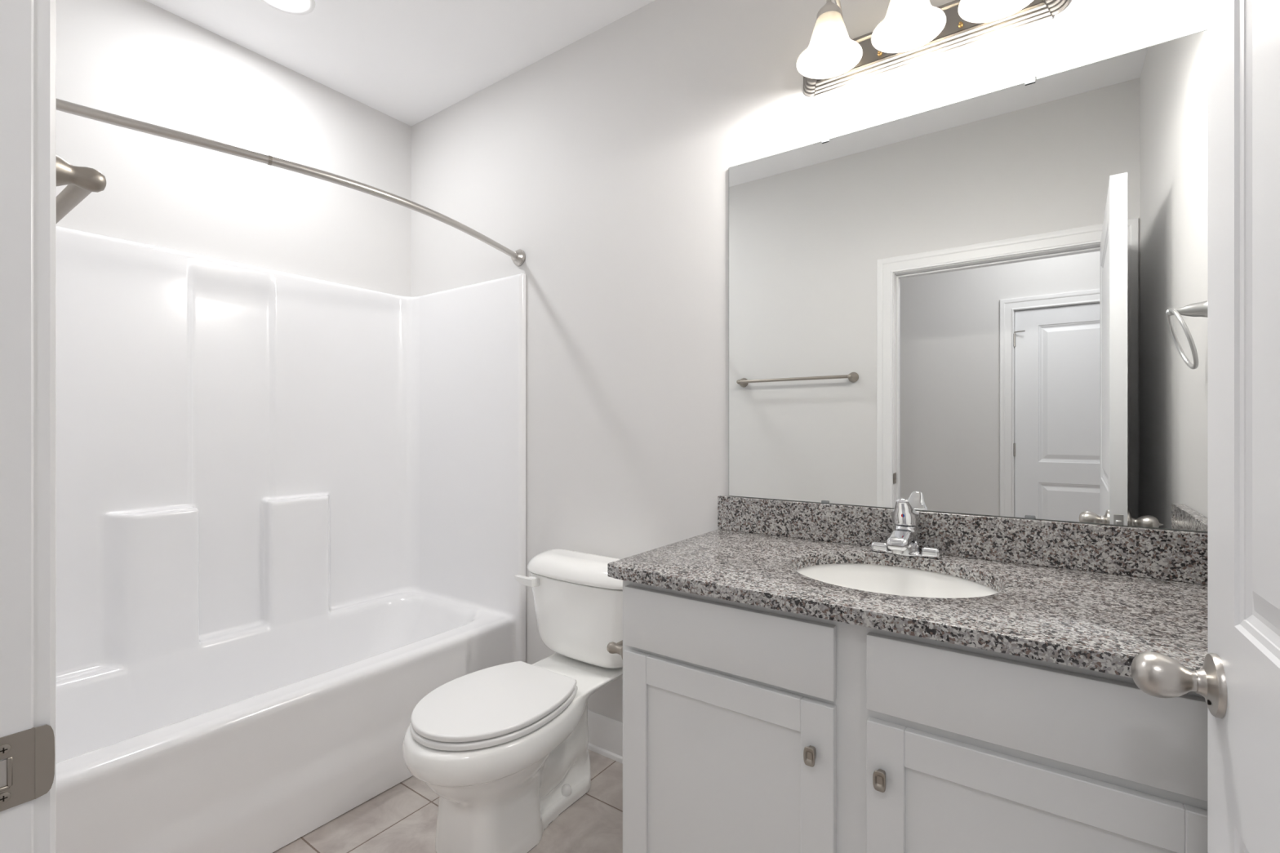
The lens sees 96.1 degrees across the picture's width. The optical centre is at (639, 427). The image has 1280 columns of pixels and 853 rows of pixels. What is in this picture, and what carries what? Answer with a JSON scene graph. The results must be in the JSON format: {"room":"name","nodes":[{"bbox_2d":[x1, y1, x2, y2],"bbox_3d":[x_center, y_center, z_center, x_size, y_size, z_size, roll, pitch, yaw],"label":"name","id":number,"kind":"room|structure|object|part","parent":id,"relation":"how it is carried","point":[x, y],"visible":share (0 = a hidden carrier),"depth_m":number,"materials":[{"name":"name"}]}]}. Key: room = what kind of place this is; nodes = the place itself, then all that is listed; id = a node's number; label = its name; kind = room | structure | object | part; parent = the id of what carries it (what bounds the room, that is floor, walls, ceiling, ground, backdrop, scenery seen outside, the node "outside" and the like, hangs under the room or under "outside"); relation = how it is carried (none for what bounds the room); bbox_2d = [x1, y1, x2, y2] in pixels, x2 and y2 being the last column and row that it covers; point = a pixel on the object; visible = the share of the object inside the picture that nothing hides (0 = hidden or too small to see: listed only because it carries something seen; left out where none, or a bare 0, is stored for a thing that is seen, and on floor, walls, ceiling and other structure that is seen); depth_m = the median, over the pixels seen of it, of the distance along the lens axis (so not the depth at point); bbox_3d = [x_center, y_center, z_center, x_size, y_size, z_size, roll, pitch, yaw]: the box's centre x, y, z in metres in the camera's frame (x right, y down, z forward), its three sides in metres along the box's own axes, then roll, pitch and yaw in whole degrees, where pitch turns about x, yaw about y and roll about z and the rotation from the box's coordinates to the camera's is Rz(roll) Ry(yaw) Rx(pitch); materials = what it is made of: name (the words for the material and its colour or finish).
{"room":"bathroom","nodes":[
{"label":"bathroom","id":0,"kind":"room"},
{"bbox_2d":[56,0,411,296],"bbox_3d":[-1.679,-0.147,2.292,0.100,2.775,1.835,0,0,35],"label":"wall","id":1,"kind":"structure","parent":0,"point":[137,60],"depth_m":2.26,"materials":[{"name":"white paint"}]},
{"bbox_2d":[145,0,654,126],"bbox_3d":[-0.261,-1.575,0.402,4.600,0.080,3.280,0,0,35],"label":"ceiling","id":2,"kind":"structure","parent":0,"point":[409,61],"depth_m":2.26,"materials":[{"name":"white paint"}]},
{"bbox_2d":[260,0,315,14],"bbox_3d":[-1.263,-1.531,2.035,0.200,0.006,0.200,0,0,35],"label":"recessed light","id":3,"kind":"object","parent":2,"relation":"in","point":[289,6],"visible":1,"depth_m":2.09,"materials":[{"name":"white paint"}]},
{"bbox_2d":[272,749,622,852],"bbox_3d":[-0.261,1.280,0.402,4.600,0.080,3.280,0,0,35],"label":"floor","id":4,"kind":"structure","parent":0,"point":[402,818],"depth_m":1.79,"materials":[{"name":"tile"}]},
{"bbox_2d":[56,226,525,852],"bbox_3d":[-1.291,0.292,2.027,0.836,1.894,1.618,0,0,35],"label":"tub","id":5,"kind":"object","parent":4,"relation":"on","point":[291,508],"visible":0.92,"depth_m":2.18,"materials":[{"name":"white plastic"}]},
{"bbox_2d":[402,548,622,852],"bbox_3d":[-0.362,0.854,1.845,0.519,0.770,0.811,0,0,35],"label":"toilet","id":6,"kind":"object","parent":4,"relation":"on","point":[503,748],"visible":0.85,"depth_m":1.71,"materials":[{"name":"white ceramic"}]},
{"bbox_3d":[-0.445,0.838,1.727,0.394,0.018,0.480,0,0,35],"label":"seat","id":7,"kind":"part","parent":6,"relation":"part of","materials":[{"name":"white plastic"}]},
{"bbox_3d":[-0.445,0.817,1.727,0.390,0.018,0.476,0,0,35],"label":"lid","id":8,"kind":"part","parent":6,"relation":"part of","materials":[{"name":"white plastic"}]},
{"bbox_3d":[-0.368,1.044,1.837,0.422,0.390,0.792,0,0,35],"label":"bowl","id":9,"kind":"part","parent":6,"relation":"part of","materials":[{"name":"white ceramic"}]},
{"bbox_3d":[-0.424,0.560,2.105,0.094,0.027,0.021,0,0,35],"label":"lever arm","id":10,"kind":"part","parent":6,"relation":"part of","materials":[{"name":"white plastic"}]},
{"bbox_3d":[-0.387,0.562,2.104,0.040,0.034,0.024,0,0,35],"label":"flush lever","id":11,"kind":"part","parent":6,"relation":"part of","materials":[{"name":"white plastic"}]},
{"bbox_3d":[-0.192,0.503,2.084,0.519,0.069,0.224,0,0,35],"label":"tank lid","id":12,"kind":"part","parent":6,"relation":"part of","materials":[{"name":"white ceramic"}]},
{"bbox_3d":[-0.190,0.692,2.088,0.500,0.303,0.210,0,0,35],"label":"tank","id":13,"kind":"part","parent":6,"relation":"part of","materials":[{"name":"white ceramic"}]},
{"bbox_2d":[622,580,1207,852],"bbox_3d":[0.596,0.803,1.304,1.189,0.873,0.611,0,0,35],"label":"vanity cabinet","id":14,"kind":"object","parent":4,"relation":"on","point":[747,728],"visible":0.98,"depth_m":1.07,"materials":[{"name":"white paint"}]},
{"bbox_2d":[606,640,622,659],"bbox_3d":[-0.013,0.568,1.533,0.067,0.048,0.196,0,0,35],"label":"toilet paper holder","id":15,"kind":"object","parent":14,"relation":"attached to","point":[612,647],"visible":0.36,"depth_m":1.47,"materials":[{"name":"silver metal"}]},
{"bbox_3d":[0.173,0.459,1.265,0.507,0.144,0.019,0,0,35],"label":"drawer","id":16,"kind":"part","parent":14,"relation":"part of","materials":[{"name":"white paint"}]},
{"bbox_3d":[0.173,0.833,1.265,0.507,0.578,0.019,0,0,35],"label":"cabinet door","id":17,"kind":"part","parent":14,"relation":"part of","materials":[{"name":"white paint"}]},
{"bbox_3d":[0.334,0.641,1.127,0.022,0.036,0.020,0,0,35],"label":"knob","id":18,"kind":"part","parent":14,"relation":"part of","materials":[{"name":"silver metal"}]},
{"bbox_3d":[0.440,0.643,1.052,0.022,0.036,0.020,0,0,35],"label":"knob","id":19,"kind":"part","parent":14,"relation":"part of","materials":[{"name":"silver metal"}]},
{"bbox_2d":[607,528,1207,678],"bbox_3d":[0.585,0.350,1.310,1.216,0.030,0.615,0,0,35],"label":"countertop","id":20,"kind":"structure","parent":14,"relation":"on","point":[1095,621],"depth_m":1.13,"materials":[{"name":"stone"}]},
{"bbox_2d":[795,563,998,598],"bbox_3d":[0.581,0.452,1.339,0.502,0.172,0.437,0,0,35],"label":"sink","id":21,"kind":"object","parent":20,"relation":"in","point":[880,579],"visible":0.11,"depth_m":1.51,"materials":[{"name":"white ceramic"}]},
{"bbox_2d":[870,497,942,559],"bbox_3d":[0.679,0.259,1.490,0.169,0.152,0.151,0,0,35],"label":"faucet","id":22,"kind":"object","parent":20,"relation":"on","point":[904,539],"visible":1,"depth_m":1.49,"materials":[{"name":"silver metal"}]},
{"bbox_3d":[0.699,0.219,1.517,0.069,0.072,0.085,0,0,35],"label":"handle","id":23,"kind":"part","parent":22,"relation":"part of","materials":[{"name":"silver metal"}]},
{"bbox_3d":[0.679,0.296,1.489,0.169,0.078,0.148,0,0,35],"label":"spout","id":24,"kind":"part","parent":22,"relation":"part of","materials":[{"name":"silver metal"}]},
{"bbox_3d":[0.634,0.457,0.938,0.504,0.140,0.019,0,0,35],"label":"drawer","id":25,"kind":"part","parent":14,"relation":"part of","materials":[{"name":"white paint"}]},
{"bbox_3d":[0.634,0.835,0.938,0.504,0.574,0.019,0,0,35],"label":"cabinet door","id":26,"kind":"part","parent":14,"relation":"part of","materials":[{"name":"white paint"}]},
{"bbox_2d":[411,0,1207,722],"bbox_3d":[0.118,-0.147,2.082,3.075,2.775,0.100,0,0,35],"label":"wall","id":27,"kind":"structure","parent":0,"point":[606,159],"depth_m":2.10,"materials":[{"name":"white paint"}]},
{"bbox_2d":[56,97,524,266],"bbox_3d":[-0.931,-0.729,1.772,0.202,0.070,1.618,0,0,35],"label":"shower rod","id":28,"kind":"object","parent":27,"relation":"attached to","point":[517,256],"visible":0.98,"depth_m":1.56,"materials":[{"name":"silver metal"}]},
{"bbox_3d":[-0.734,-0.729,1.990,0.101,0.026,1.015,0,0,29],"label":"rod","id":29,"kind":"part","parent":28,"relation":"part of","materials":[{"name":"silver metal"}]},
{"bbox_2d":[587,710,622,764],"bbox_3d":[-0.097,1.171,2.159,0.945,0.137,0.024,0,0,35],"label":"baseboard","id":30,"kind":"structure","parent":27,"relation":"attached to","point":[605,733],"depth_m":2.18,"materials":[{"name":"white paint"}]},
{"bbox_2d":[795,0,1070,97],"bbox_3d":[0.693,-1.101,1.464,0.650,0.220,0.242,0,0,35],"label":"vanity light","id":31,"kind":"object","parent":27,"relation":"attached to","point":[911,33],"visible":1,"depth_m":1.50,"materials":[{"name":"silver metal"}]},
{"bbox_3d":[0.509,-1.042,1.550,0.060,0.097,0.060,0,0,35],"label":"bulb","id":32,"kind":"part","parent":31,"relation":"part of","materials":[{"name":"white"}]},
{"bbox_3d":[0.509,-1.051,1.550,0.170,0.120,0.170,0,0,35],"label":"lamp shade","id":33,"kind":"part","parent":31,"relation":"part of","materials":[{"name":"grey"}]},
{"bbox_3d":[0.546,-1.140,1.603,0.013,0.142,0.142,0,0,35],"label":"arm","id":34,"kind":"part","parent":31,"relation":"part of","materials":[{"name":"silver metal"}]},
{"bbox_3d":[0.669,-1.042,1.437,0.060,0.097,0.060,0,0,35],"label":"bulb","id":35,"kind":"part","parent":31,"relation":"part of","materials":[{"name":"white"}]},
{"bbox_3d":[0.669,-1.051,1.437,0.170,0.120,0.170,0,0,35],"label":"lamp shade","id":36,"kind":"part","parent":31,"relation":"part of","materials":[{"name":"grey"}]},
{"bbox_3d":[0.829,-1.051,1.323,0.170,0.120,0.170,0,0,35],"label":"lamp shade","id":37,"kind":"part","parent":31,"relation":"part of","materials":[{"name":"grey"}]},
{"bbox_2d":[717,495,1207,585],"bbox_3d":[0.758,0.281,1.553,1.216,0.109,0.020,0,0,35],"label":"backsplash","id":38,"kind":"structure","parent":27,"relation":"attached to","point":[1180,556],"depth_m":1.43,"materials":[{"name":"stone"}]},
{"bbox_2d":[728,29,1207,532],"bbox_3d":[0.774,-0.320,1.550,1.181,1.094,0.010,0,0,35],"label":"wall mirror","id":39,"kind":"object","parent":27,"relation":"attached to","point":[994,303],"visible":0.97,"depth_m":1.46,"materials":[{"name":"silver mirror"}]},
{"bbox_3d":[-0.922,-0.147,0.701,2.975,2.775,0.115,0,0,35],"label":"wall","id":40,"kind":"structure","parent":0,"visible":0},
{"bbox_2d":[0,0,56,852],"bbox_3d":[-0.150,0.161,0.166,1.086,2.158,0.133,0,0,35],"label":"trim","id":41,"kind":"structure","parent":40,"relation":"attached to","point":[28,28],"depth_m":0.47,"materials":[{"name":"white paint"}]},
{"bbox_3d":[-0.505,0.274,0.455,0.005,0.058,0.061,0,0,33],"label":"strike plate","id":42,"kind":"part","parent":41,"relation":"part of","materials":[{"name":"silver metal"}]},
{"bbox_3d":[-0.117,0.161,0.212,1.086,2.158,0.018,0,0,35],"label":"casing","id":43,"kind":"part","parent":41,"relation":"part of","materials":[{"name":"white paint"}]},
{"bbox_2d":[56,155,106,223],"bbox_3d":[-0.914,-0.282,0.822,0.725,0.058,0.087,0,0,35],"label":"shower head","id":44,"kind":"object","parent":40,"relation":"attached to","point":[81,181],"visible":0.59,"depth_m":0.65,"materials":[{"name":"silver metal"}]},
{"bbox_3d":[-0.642,-0.282,0.629,0.058,0.058,0.087,0,0,35],"label":"post","id":45,"kind":"part","parent":44,"relation":"part of","materials":[{"name":"silver metal"}]},
{"bbox_2d":[1130,0,1279,852],"bbox_3d":[0.489,0.204,0.334,0.213,2.048,0.927,0,0,34],"label":"door","id":46,"kind":"structure","parent":40,"relation":"in","point":[1238,679],"depth_m":0.63,"materials":[{"name":"white paint"}]},
{"bbox_3d":[0.651,0.309,0.716,0.061,0.054,0.054,0,0,34],"label":"knob","id":47,"kind":"part","parent":46,"relation":"part of","materials":[{"name":"silver metal"}]}
]}

